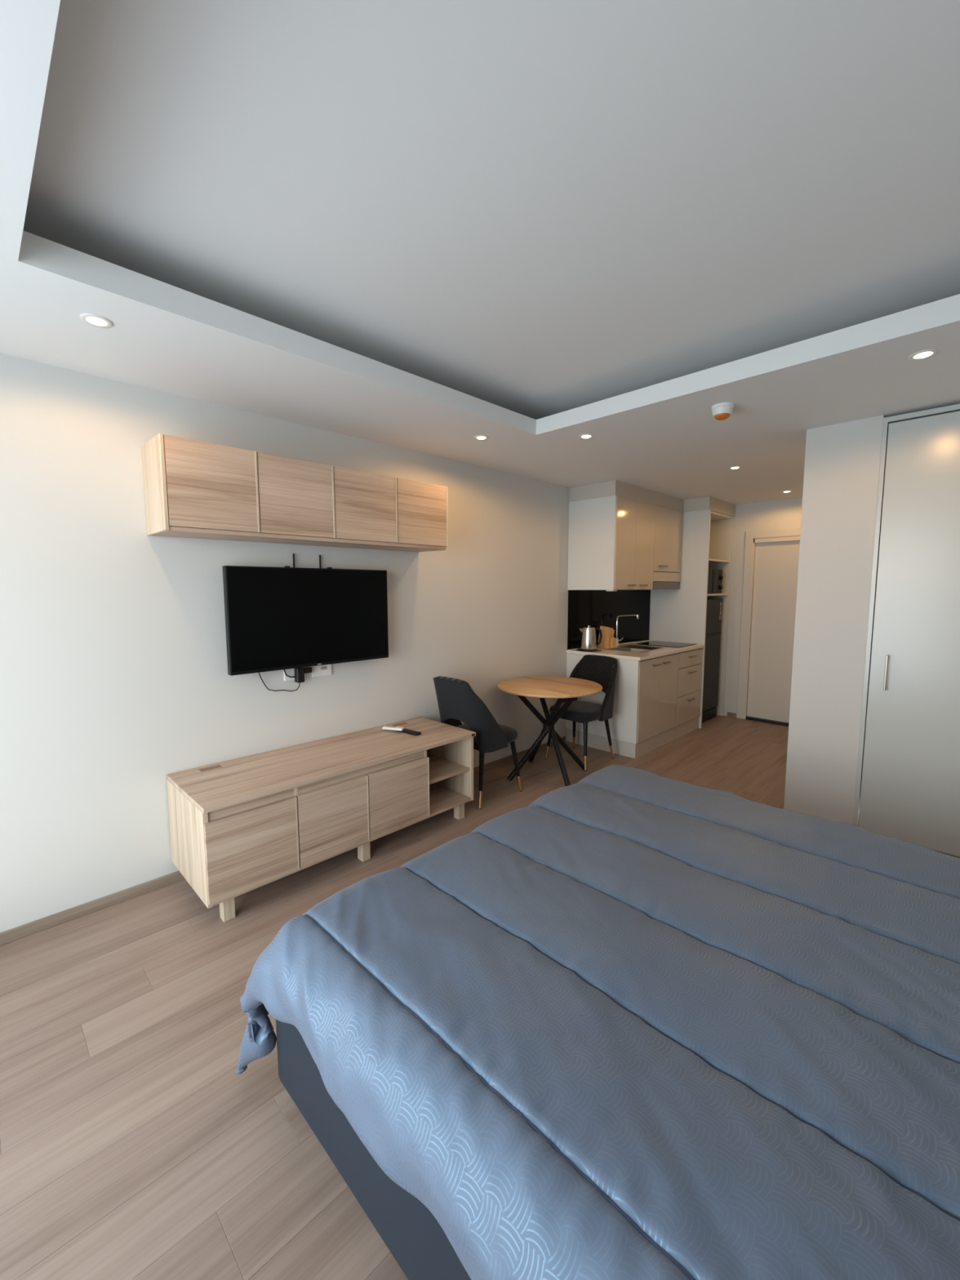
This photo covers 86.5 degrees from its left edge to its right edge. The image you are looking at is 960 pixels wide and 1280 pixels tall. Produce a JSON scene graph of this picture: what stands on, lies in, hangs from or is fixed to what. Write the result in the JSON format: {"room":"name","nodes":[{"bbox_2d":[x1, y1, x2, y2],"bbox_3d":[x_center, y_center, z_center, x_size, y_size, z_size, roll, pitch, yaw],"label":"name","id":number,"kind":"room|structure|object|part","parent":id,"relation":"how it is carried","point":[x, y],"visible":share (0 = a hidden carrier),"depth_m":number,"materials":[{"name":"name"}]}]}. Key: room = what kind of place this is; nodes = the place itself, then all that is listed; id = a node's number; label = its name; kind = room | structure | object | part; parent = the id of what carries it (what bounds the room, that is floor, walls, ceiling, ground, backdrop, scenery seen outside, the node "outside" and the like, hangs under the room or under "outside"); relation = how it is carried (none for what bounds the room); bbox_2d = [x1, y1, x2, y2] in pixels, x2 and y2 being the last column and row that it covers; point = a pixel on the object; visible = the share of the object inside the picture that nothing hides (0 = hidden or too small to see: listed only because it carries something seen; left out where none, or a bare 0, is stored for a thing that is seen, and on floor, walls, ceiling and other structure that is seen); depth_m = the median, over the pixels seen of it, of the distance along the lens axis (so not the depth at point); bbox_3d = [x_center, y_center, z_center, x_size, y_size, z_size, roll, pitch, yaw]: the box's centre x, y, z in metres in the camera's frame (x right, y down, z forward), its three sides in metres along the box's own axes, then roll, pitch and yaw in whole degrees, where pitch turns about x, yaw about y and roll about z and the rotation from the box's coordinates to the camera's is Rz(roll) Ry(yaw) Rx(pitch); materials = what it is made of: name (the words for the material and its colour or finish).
{"room":"studio apartment","nodes":[
{"label":"studio apartment","id":0,"kind":"room"},
{"bbox_2d":[0,353,639,933],"bbox_3d":[-0.137,-0.234,4.001,0.120,2.750,7.120,6,8,45],"label":"wall","id":1,"kind":"structure","parent":0,"point":[115,681],"depth_m":2.48,"materials":[{"name":"grey paint"}]},
{"bbox_2d":[0,736,565,945],"bbox_3d":[-0.847,1.141,3.327,0.012,0.052,4.770,6,8,45],"label":"baseboard","id":2,"kind":"structure","parent":1,"relation":"attached to","point":[14,934],"depth_m":2.40,"materials":[{"name":"brown wood"}]},
{"bbox_2d":[257,666,311,691],"bbox_3d":[-1.114,0.227,2.928,0.043,0.151,0.318,6,8,45],"label":"power adapter","id":3,"kind":"object","parent":1,"relation":"attached to","point":[300,673],"visible":0.93,"depth_m":2.97,"materials":[{"name":"black plastic"}]},
{"bbox_2d":[141,433,448,551],"bbox_3d":[-0.895,-0.747,2.875,0.312,0.405,1.638,6,8,45],"label":"upper cabinet","id":4,"kind":"object","parent":1,"relation":"attached to","point":[193,488],"visible":1,"depth_m":2.57,"materials":[{"name":"brown wood"}]},
{"bbox_3d":[-1.475,-0.690,2.312,0.288,0.405,0.018,6,8,45],"label":"panel","id":5,"kind":"part","parent":4,"relation":"part of","materials":[{"name":"brown wood"}]},
{"bbox_3d":[-1.220,-0.703,2.348,0.018,0.384,0.390,6,8,45],"label":"door","id":6,"kind":"part","parent":4,"relation":"part of","materials":[{"name":"brown wood"}]},
{"bbox_3d":[-1.002,-0.758,2.982,0.008,0.369,1.602,6,8,45],"label":"panel","id":7,"kind":"part","parent":4,"relation":"part of","materials":[{"name":"brown wood"}]},
{"bbox_3d":[-0.937,-0.732,2.630,0.018,0.384,0.403,6,8,45],"label":"door","id":8,"kind":"part","parent":4,"relation":"part of","materials":[{"name":"brown wood"}]},
{"bbox_3d":[-0.897,-0.555,2.897,0.304,0.018,1.602,6,8,45],"label":"panel","id":9,"kind":"part","parent":4,"relation":"part of","materials":[{"name":"brown wood"}]},
{"bbox_3d":[-0.647,-0.762,2.920,0.018,0.384,0.411,6,8,45],"label":"door","id":10,"kind":"part","parent":4,"relation":"part of","materials":[{"name":"brown wood"}]},
{"bbox_3d":[-0.358,-0.791,3.208,0.018,0.384,0.399,6,8,45],"label":"door","id":11,"kind":"part","parent":4,"relation":"part of","materials":[{"name":"brown wood"}]},
{"bbox_2d":[283,666,306,681],"bbox_3d":[-1.085,0.193,2.993,0.012,0.083,0.130,6,8,45],"label":"wall socket","id":12,"kind":"object","parent":1,"relation":"attached to","point":[290,672],"visible":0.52,"depth_m":2.97,"materials":[{"name":"white plastic"}]},
{"bbox_2d":[222,553,388,675],"bbox_3d":[-0.979,-0.176,2.998,0.101,0.650,0.986,6,8,45],"label":"television","id":13,"kind":"object","parent":1,"relation":"attached to","point":[286,617],"visible":1,"depth_m":2.90,"materials":[{"name":"black plastic"}]},
{"bbox_3d":[-1.068,-0.324,2.944,0.008,0.345,0.007,6,8,45],"label":"mounting arm","id":14,"kind":"part","parent":13,"relation":"part of","materials":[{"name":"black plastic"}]},
{"bbox_3d":[-0.953,-0.336,3.059,0.008,0.345,0.007,6,8,45],"label":"mounting arm","id":15,"kind":"part","parent":13,"relation":"part of","materials":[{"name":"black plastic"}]},
{"bbox_2d":[311,664,331,677],"bbox_3d":[-0.962,0.181,3.110,0.020,0.083,0.130,6,8,45],"label":"wall socket","id":16,"kind":"object","parent":1,"relation":"attached to","point":[319,670],"visible":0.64,"depth_m":3.10,"materials":[{"name":"white plastic"}]},
{"bbox_2d":[567,590,650,649],"bbox_3d":[1.382,-0.234,5.342,0.146,0.572,1.379,6,8,45],"label":"backsplash","id":17,"kind":"structure","parent":1,"relation":"attached to","point":[593,608],"depth_m":5.30,"materials":[{"name":"black glass"}]},
{"bbox_2d":[567,495,655,591],"bbox_3d":[1.282,-0.888,4.907,0.523,0.831,0.742,6,8,45],"label":"upper cabinet","id":18,"kind":"object","parent":1,"relation":"attached to","point":[611,539],"visible":1,"depth_m":4.67,"materials":[{"name":"white"}]},
{"bbox_3d":[1.014,-0.869,4.663,0.489,0.819,0.018,6,8,45],"label":"panel","id":19,"kind":"part","parent":18,"relation":"part of","materials":[{"name":"white"}]},
{"bbox_3d":[1.314,-0.866,4.626,0.020,0.814,0.351,6,8,45],"label":"door","id":20,"kind":"part","parent":18,"relation":"part of","materials":[{"name":"beige laminate"}]},
{"bbox_2d":[568,480,683,511],"bbox_3d":[1.497,-1.392,5.103,0.483,0.130,1.387,6,8,45],"label":"trim","id":21,"kind":"structure","parent":18,"relation":"on","point":[615,487],"depth_m":4.69,"materials":[{"name":"beige paint"}]},
{"bbox_3d":[1.570,-0.892,4.882,0.020,0.814,0.368,6,8,45],"label":"door","id":22,"kind":"part","parent":18,"relation":"part of","materials":[{"name":"beige laminate"}]},
{"bbox_2d":[653,505,683,582],"bbox_3d":[1.774,-0.984,5.394,0.523,0.738,0.645,6,8,45],"label":"upper cabinet","id":23,"kind":"object","parent":1,"relation":"attached to","point":[668,523],"visible":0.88,"depth_m":5.21,"materials":[{"name":"white"}]},
{"bbox_2d":[653,581,679,589],"bbox_3d":[1.812,-0.572,5.384,0.333,0.080,0.600,6,8,45],"label":"hood","id":24,"kind":"object","parent":23,"relation":"attached to","point":[656,584],"visible":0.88,"depth_m":5.24,"materials":[{"name":"silver metal"}]},
{"bbox_2d":[0,715,788,1279],"bbox_3d":[1.190,1.255,2.825,3.820,0.080,7.120,6,8,45],"label":"floor","id":25,"kind":"structure","parent":0,"point":[133,1146],"depth_m":1.54,"materials":[{"name":"brown wood"}]},
{"bbox_2d":[165,716,475,922],"bbox_3d":[-0.796,0.917,2.952,0.572,0.574,1.619,6,8,45],"label":"tv stand","id":26,"kind":"object","parent":25,"relation":"on","point":[239,826],"visible":1,"depth_m":2.58,"materials":[{"name":"brown wood"}]},
{"bbox_3d":[-1.365,0.928,2.389,0.554,0.430,0.020,6,8,45],"label":"panel","id":27,"kind":"part","parent":26,"relation":"part of","materials":[{"name":"brown wood"}]},
{"bbox_3d":[-1.153,1.209,2.328,0.052,0.118,0.050,6,8,45],"label":"leg","id":28,"kind":"part","parent":26,"relation":"part of","materials":[{"name":"brown wood"}]},
{"bbox_3d":[-1.028,0.949,2.330,0.017,0.364,0.407,6,8,45],"label":"door","id":29,"kind":"part","parent":26,"relation":"part of","materials":[{"name":"brown wood"}]},
{"bbox_3d":[-0.755,0.718,2.614,0.015,0.058,1.189,6,8,45],"label":"finger rail","id":30,"kind":"part","parent":26,"relation":"part of","materials":[{"name":"brown wood"}]},
{"bbox_3d":[-0.742,0.919,2.616,0.017,0.364,0.391,6,8,45],"label":"door","id":31,"kind":"part","parent":26,"relation":"part of","materials":[{"name":"brown wood"}]},
{"bbox_3d":[-0.806,1.075,2.970,0.550,0.020,1.567,6,8,45],"label":"panel","id":32,"kind":"part","parent":26,"relation":"part of","materials":[{"name":"brown wood"}]},
{"bbox_3d":[-0.644,1.157,2.835,0.052,0.118,0.050,6,8,45],"label":"leg","id":33,"kind":"part","parent":26,"relation":"part of","materials":[{"name":"brown wood"}]},
{"bbox_2d":[382,725,404,730],"bbox_3d":[-0.560,0.570,3.305,0.140,0.017,0.046,2,6,17],"label":"remote control","id":34,"kind":"object","parent":26,"relation":"on","point":[384,727],"visible":1,"depth_m":3.29,"materials":[{"name":"white plastic"}]},
{"bbox_3d":[-0.454,0.890,2.903,0.017,0.364,0.413,6,8,45],"label":"door","id":35,"kind":"part","parent":26,"relation":"part of","materials":[{"name":"brown wood"}]},
{"bbox_2d":[394,725,421,735],"bbox_3d":[-0.488,0.586,3.308,0.260,0.017,0.045,4,7,38],"label":"remote control","id":36,"kind":"object","parent":26,"relation":"on","point":[405,731],"visible":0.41,"depth_m":3.25,"materials":[{"name":"black plastic"}]},
{"bbox_2d":[426,752,469,784],"bbox_3d":[-0.382,0.833,3.376,0.531,0.018,0.360,6,8,45],"label":"shelf","id":37,"kind":"object","parent":26,"relation":"attached to","point":[442,767],"depth_m":3.32,"materials":[{"name":"brown wood"}]},
{"bbox_3d":[-0.245,0.814,3.507,0.554,0.430,0.020,6,8,45],"label":"panel","id":38,"kind":"part","parent":26,"relation":"part of","materials":[{"name":"brown wood"}]},
{"bbox_3d":[-0.136,1.105,3.343,0.052,0.118,0.050,6,8,45],"label":"leg","id":39,"kind":"part","parent":26,"relation":"part of","materials":[{"name":"brown wood"}]},
{"bbox_2d":[275,1019,471,1279],"bbox_3d":[0.750,1.191,1.421,2.040,0.330,1.800,6,8,45],"label":"bed base","id":40,"kind":"object","parent":25,"relation":"on","point":[415,1239],"visible":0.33,"depth_m":1.15,"materials":[{"name":"grey fabric"}]},
{"bbox_3d":[0.754,0.928,1.391,2.010,0.200,1.760,6,8,45],"label":"mattress","id":41,"kind":"object","parent":40,"relation":"on","visible":0},
{"bbox_2d":[235,764,959,1279],"bbox_3d":[0.726,1.044,1.466,2.180,0.582,2.010,6,8,45],"label":"duvet","id":42,"kind":"object","parent":41,"relation":"on","point":[624,1023],"visible":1,"depth_m":1.06,"materials":[{"name":"blue fabric"}]},
{"bbox_2d":[433,675,522,809],"bbox_3d":[-0.027,0.682,3.697,0.477,0.889,0.547,6,8,45],"label":"dining chair","id":43,"kind":"object","parent":25,"relation":"on","point":[457,701],"visible":0.81,"depth_m":3.48,"materials":[{"name":"black fabric"}]},
{"bbox_3d":[-0.095,0.498,3.611,0.477,0.506,0.356,6,8,45],"label":"backrest","id":44,"kind":"part","parent":43,"relation":"part of","materials":[{"name":"black fabric"}]},
{"bbox_3d":[0.013,0.889,3.507,0.037,0.283,0.085,0,6,4],"label":"leg","id":45,"kind":"part","parent":43,"relation":"part of","materials":[{"name":"black metal"}]},
{"bbox_3d":[0.010,0.685,3.735,0.444,0.085,0.440,6,8,45],"label":"seat","id":46,"kind":"part","parent":43,"relation":"part of","materials":[{"name":"black fabric"}]},
{"bbox_3d":[0.255,0.864,3.750,0.079,0.282,0.037,0,6,0],"label":"leg","id":47,"kind":"part","parent":43,"relation":"part of","materials":[{"name":"black metal"}]},
{"bbox_2d":[497,675,602,786],"bbox_3d":[0.548,0.725,4.080,0.822,0.744,0.822,6,8,45],"label":"round table","id":48,"kind":"object","parent":25,"relation":"on","point":[541,687],"visible":0.98,"depth_m":4.01,"materials":[{"name":"brown wood"}]},
{"bbox_3d":[0.524,0.732,4.056,0.332,0.734,0.576,6,8,45],"label":"leg","id":49,"kind":"part","parent":48,"relation":"part of","materials":[{"name":"black metal"}]},
{"bbox_3d":[0.523,0.727,4.104,0.043,0.734,0.653,-2,6,-16],"label":"leg","id":50,"kind":"part","parent":48,"relation":"part of","materials":[{"name":"black metal"}]},
{"bbox_3d":[0.573,0.727,4.104,0.334,0.734,0.585,6,8,45],"label":"leg","id":51,"kind":"part","parent":48,"relation":"part of","materials":[{"name":"black metal"}]},
{"bbox_3d":[0.573,0.732,4.057,0.043,0.734,0.651,-2,6,-17],"label":"leg","id":52,"kind":"part","parent":48,"relation":"part of","materials":[{"name":"black metal"}]},
{"bbox_2d":[544,654,617,771],"bbox_3d":[0.908,0.600,4.491,0.477,0.889,0.547,6,8,45],"label":"dining chair","id":53,"kind":"object","parent":25,"relation":"on","point":[600,669],"visible":0.7,"depth_m":4.47,"materials":[{"name":"black fabric"}]},
{"bbox_3d":[0.627,0.790,4.476,0.079,0.282,0.037,0,6,0],"label":"leg","id":54,"kind":"part","parent":53,"relation":"part of","materials":[{"name":"black metal"}]},
{"bbox_3d":[0.869,0.765,4.718,0.037,0.283,0.085,0,6,4],"label":"leg","id":55,"kind":"part","parent":53,"relation":"part of","materials":[{"name":"black metal"}]},
{"bbox_3d":[0.871,0.660,4.459,0.326,0.026,0.336,6,8,45],"label":"seat frame","id":56,"kind":"part","parent":53,"relation":"part of","materials":[{"name":"black metal"}]},
{"bbox_3d":[0.871,0.611,4.454,0.444,0.085,0.440,6,8,45],"label":"seat","id":57,"kind":"part","parent":53,"relation":"part of","materials":[{"name":"black fabric"}]},
{"bbox_3d":[0.876,0.815,4.229,0.037,0.282,0.079,0,6,-1],"label":"leg","id":58,"kind":"part","parent":53,"relation":"part of","materials":[{"name":"black metal"}]},
{"bbox_3d":[0.975,0.403,4.539,0.477,0.506,0.356,6,8,45],"label":"backrest","id":59,"kind":"part","parent":53,"relation":"part of","materials":[{"name":"black fabric"}]},
{"bbox_3d":[1.118,0.790,4.471,0.085,0.283,0.037,0,6,-4],"label":"leg","id":60,"kind":"part","parent":53,"relation":"part of","materials":[{"name":"black metal"}]},
{"bbox_2d":[565,648,678,758],"bbox_3d":[1.397,0.558,4.982,0.783,0.872,0.802,6,8,45],"label":"base cabinet","id":61,"kind":"object","parent":25,"relation":"on","point":[643,720],"visible":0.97,"depth_m":4.64,"materials":[{"name":"white"}]},
{"bbox_3d":[1.108,0.518,4.711,0.749,0.737,0.018,6,8,45],"label":"panel","id":62,"kind":"part","parent":61,"relation":"part of","materials":[{"name":"white"}]},
{"bbox_2d":[566,640,704,660],"bbox_3d":[1.597,0.084,5.148,0.768,0.034,1.399,6,8,45],"label":"countertop","id":63,"kind":"structure","parent":61,"relation":"on","point":[668,651],"depth_m":4.78,"materials":[{"name":"beige stone"}]},
{"bbox_2d":[576,625,602,652],"bbox_3d":[1.031,-0.022,4.892,0.214,0.242,0.249,-3,6,-23],"label":"kettle","id":64,"kind":"object","parent":63,"relation":"on","point":[588,643],"visible":1,"depth_m":4.80,"materials":[{"name":"silver metal"}]},
{"bbox_3d":[1.032,-0.126,4.842,0.118,0.026,0.118,6,8,45],"label":"lid","id":65,"kind":"part","parent":64,"relation":"part of","materials":[{"name":"silver metal"}]},
{"bbox_3d":[1.124,-0.032,4.852,0.076,0.178,0.024,0,6,0],"label":"handle","id":66,"kind":"part","parent":64,"relation":"part of","materials":[{"name":"black plastic"}]},
{"bbox_2d":[597,626,616,648],"bbox_3d":[1.280,-0.032,5.127,0.135,0.214,0.159,6,8,45],"label":"knife block","id":67,"kind":"object","parent":63,"relation":"on","point":[608,641],"visible":0.98,"depth_m":5.09,"materials":[{"name":"brown wood"}]},
{"bbox_3d":[1.390,0.049,5.363,1.387,0.005,0.010,-5,7,-39],"label":"sealing strip","id":68,"kind":"part","parent":63,"relation":"part of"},
{"bbox_2d":[614,614,638,646],"bbox_3d":[1.521,-0.102,5.291,0.296,0.320,0.052,-2,6,-19],"label":"faucet","id":69,"kind":"object","parent":63,"relation":"on","point":[636,615],"visible":0.89,"depth_m":5.25,"materials":[{"name":"silver metal"}]},
{"bbox_3d":[1.517,-0.143,5.292,0.258,0.236,0.017,-2,6,-22],"label":"spout","id":70,"kind":"part","parent":69,"relation":"part of","materials":[{"name":"silver metal"}]},
{"bbox_2d":[603,644,666,661],"bbox_3d":[1.527,0.165,5.029,0.390,0.166,0.540,6,8,45],"label":"sink","id":71,"kind":"object","parent":63,"relation":"in","point":[624,648],"visible":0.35,"depth_m":5.17,"materials":[{"name":"silver metal"}]},
{"bbox_2d":[636,640,695,647],"bbox_3d":[1.975,0.043,5.412,0.460,0.006,0.440,6,8,45],"label":"cooktop","id":72,"kind":"object","parent":63,"relation":"in","point":[670,644],"visible":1,"depth_m":5.38,"materials":[{"name":"black glass"}]},
{"bbox_3d":[1.510,0.534,4.593,0.020,0.725,0.376,6,8,45],"label":"door","id":73,"kind":"part","parent":61,"relation":"part of","materials":[{"name":"beige laminate"}]},
{"bbox_3d":[1.655,0.461,5.271,0.729,0.737,0.016,6,8,45],"label":"panel","id":74,"kind":"part","parent":61,"relation":"part of","materials":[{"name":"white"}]},
{"bbox_3d":[1.785,0.506,4.867,0.020,0.725,0.397,6,8,45],"label":"door","id":75,"kind":"part","parent":61,"relation":"part of","materials":[{"name":"beige laminate"}]},
{"bbox_2d":[639,509,733,728],"bbox_3d":[2.353,-0.249,5.881,0.763,2.295,0.743,6,8,45],"label":"tall cabinet","id":76,"kind":"object","parent":25,"relation":"on","point":[676,615],"visible":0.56,"depth_m":5.54,"materials":[{"name":"white"}]},
{"bbox_2d":[683,496,735,516],"bbox_3d":[2.348,-1.458,5.763,0.753,0.133,0.740,6,8,45],"label":"trim","id":77,"kind":"structure","parent":76,"relation":"on","point":[717,505],"depth_m":5.37,"materials":[{"name":"beige paint"}]},
{"bbox_2d":[706,568,723,593],"bbox_3d":[2.389,-0.657,5.758,0.533,0.269,0.485,6,8,45],"label":"microwave","id":78,"kind":"object","parent":76,"relation":"on","point":[715,577],"visible":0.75,"depth_m":5.60,"materials":[{"name":"black plastic"}]},
{"bbox_3d":[2.679,-0.656,5.719,0.019,0.260,0.128,6,8,45],"label":"control panel","id":79,"kind":"part","parent":78,"relation":"part of","materials":[{"name":"black plastic"}]},
{"bbox_2d":[706,593,728,595],"bbox_3d":[2.344,-0.523,5.862,0.718,0.018,0.703,6,8,45],"label":"shelf","id":80,"kind":"object","parent":76,"relation":"attached to","point":[708,594],"depth_m":5.65,"materials":[{"name":"white"}]},
{"bbox_2d":[708,558,729,563],"bbox_3d":[2.343,-0.893,5.824,0.718,0.018,0.703,6,8,45],"label":"shelf","id":81,"kind":"object","parent":76,"relation":"attached to","point":[713,560],"depth_m":5.74,"materials":[{"name":"white"}]},
{"bbox_3d":[2.598,-0.276,6.146,0.733,2.295,0.020,6,8,45],"label":"panel","id":82,"kind":"part","parent":76,"relation":"part of","materials":[{"name":"white"}]},
{"bbox_3d":[2.344,-1.381,5.774,0.723,0.020,0.703,6,8,45],"label":"panel","id":83,"kind":"part","parent":76,"relation":"part of","materials":[{"name":"white"}]},
{"bbox_2d":[674,648,702,739],"bbox_3d":[1.890,0.508,5.474,0.783,0.872,0.586,6,8,45],"label":"base cabinet","id":84,"kind":"object","parent":25,"relation":"on","point":[690,665],"visible":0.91,"depth_m":5.20,"materials":[{"name":"white"}]},
{"bbox_3d":[2.139,0.690,5.243,0.020,0.281,0.582,6,8,45],"label":"drawer","id":85,"kind":"part","parent":84,"relation":"part of","materials":[{"name":"beige laminate"}]},
{"bbox_3d":[2.139,0.408,5.214,0.020,0.277,0.582,6,8,45],"label":"drawer","id":86,"kind":"part","parent":84,"relation":"part of","materials":[{"name":"beige laminate"}]},
{"bbox_3d":[2.138,0.186,5.192,0.020,0.156,0.582,6,8,45],"label":"drawer","id":87,"kind":"part","parent":84,"relation":"part of","materials":[{"name":"beige laminate"}]},
{"bbox_2d":[702,598,722,723],"bbox_3d":[2.346,0.209,5.922,0.643,1.375,0.560,6,8,45],"label":"refrigerator","id":88,"kind":"object","parent":25,"relation":"on","point":[713,614],"visible":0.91,"depth_m":5.73,"materials":[{"name":"grey metal"}]},
{"bbox_3d":[2.548,0.856,5.786,0.050,0.115,0.550,6,8,45],"label":"kick panel","id":89,"kind":"part","parent":88,"relation":"part of","materials":[{"name":"black plastic"}]},
{"bbox_3d":[2.555,0.368,5.729,0.048,0.847,0.560,6,8,45],"label":"fridge door","id":90,"kind":"part","parent":88,"relation":"part of","materials":[{"name":"black metal"}]},
{"bbox_3d":[2.559,-0.043,5.684,0.043,0.055,0.558,6,8,45],"label":"handle","id":91,"kind":"part","parent":88,"relation":"part of","materials":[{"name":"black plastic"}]},
{"bbox_3d":[2.554,-0.263,5.666,0.048,0.385,0.560,6,8,45],"label":"freezer door","id":92,"kind":"part","parent":88,"relation":"part of","materials":[{"name":"black metal"}]},
{"bbox_2d":[853,404,959,858],"bbox_3d":[2.826,0.016,2.669,1.216,2.412,0.632,6,8,45],"label":"wardrobe","id":93,"kind":"object","parent":25,"relation":"on","point":[908,787],"visible":0.88,"depth_m":2.75,"materials":[{"name":"grey wood"}]},
{"bbox_3d":[2.413,-0.027,3.099,0.020,2.412,0.602,6,8,45],"label":"panel","id":94,"kind":"part","parent":93,"relation":"part of","materials":[{"name":"grey wood"}]},
{"bbox_3d":[2.254,0.182,2.835,0.010,0.200,0.036,6,8,45],"label":"handle","id":95,"kind":"part","parent":93,"relation":"part of","materials":[{"name":"silver metal"}]},
{"bbox_3d":[2.834,-1.173,2.560,1.176,0.026,0.602,6,8,45],"label":"panel","id":96,"kind":"part","parent":93,"relation":"part of","materials":[{"name":"grey"}]},
{"bbox_2d":[0,0,959,504],"bbox_3d":[1.186,-1.344,2.562,3.820,0.285,7.120,6,8,45],"label":"ceiling","id":97,"kind":"structure","parent":0,"point":[429,227],"depth_m":1.56,"materials":[{"name":"white paint"}]},
{"bbox_2d":[80,313,112,328],"bbox_3d":[-1.342,-1.115,1.788,0.092,0.008,0.092,6,8,45],"label":"recessed light","id":98,"kind":"object","parent":97,"relation":"in","point":[95,320],"visible":1,"depth_m":1.78,"materials":[{"name":"white"}]},
{"bbox_2d":[474,435,488,439],"bbox_3d":[0.008,-1.257,3.179,0.092,0.008,0.092,6,8,45],"label":"recessed light","id":99,"kind":"object","parent":97,"relation":"in","point":[478,437],"visible":1,"depth_m":3.17,"materials":[{"name":"white"}]},
{"bbox_2d":[578,433,594,439],"bbox_3d":[0.656,-1.256,3.155,0.092,0.008,0.092,6,8,45],"label":"recessed light","id":100,"kind":"object","parent":97,"relation":"in","point":[586,436],"visible":1,"depth_m":3.14,"materials":[{"name":"white"}]},
{"bbox_2d":[711,402,733,420],"bbox_3d":[1.253,-1.175,2.640,0.106,0.068,0.106,6,8,45],"label":"smoke detector","id":101,"kind":"object","parent":97,"relation":"attached to","point":[722,411],"visible":1,"depth_m":2.61,"materials":[{"name":"white plastic"}]},
{"bbox_2d":[728,466,741,469],"bbox_3d":[1.989,-1.342,3.984,0.092,0.008,0.092,6,8,45],"label":"recessed light","id":102,"kind":"object","parent":97,"relation":"in","point":[733,467],"visible":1,"depth_m":3.97,"materials":[{"name":"white"}]},
{"bbox_2d":[908,349,938,359],"bbox_3d":[1.786,-1.147,2.058,0.092,0.008,0.092,6,8,45],"label":"recessed light","id":103,"kind":"object","parent":97,"relation":"in","point":[923,354],"visible":1,"depth_m":2.05,"materials":[{"name":"white"}]},
{"bbox_2d":[723,497,802,715],"bbox_3d":[3.247,-0.399,5.590,2.620,2.750,0.120,6,8,45],"label":"wall","id":104,"kind":"structure","parent":0,"point":[784,513],"depth_m":5.77,"materials":[{"name":"grey paint"}]},
{"bbox_2d":[727,711,736,717],"bbox_3d":[2.931,0.871,5.943,0.105,0.052,0.012,6,8,45],"label":"baseboard","id":105,"kind":"structure","parent":104,"relation":"attached to","point":[729,714],"depth_m":5.94,"materials":[{"name":"brown wood"}]},
{"bbox_2d":[736,527,800,726],"bbox_3d":[3.347,-0.121,5.473,1.005,2.120,0.124,6,8,45],"label":"door","id":106,"kind":"structure","parent":104,"relation":"in","point":[771,557],"depth_m":5.64,"materials":[{"name":"grey paint"}]},
{"bbox_2d":[783,415,884,824],"bbox_3d":[2.107,-0.142,3.054,0.362,2.750,0.100,6,8,45],"label":"wall partition","id":107,"kind":"structure","parent":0,"point":[842,468],"depth_m":3.02,"materials":[{"name":"grey paint"}]}
]}

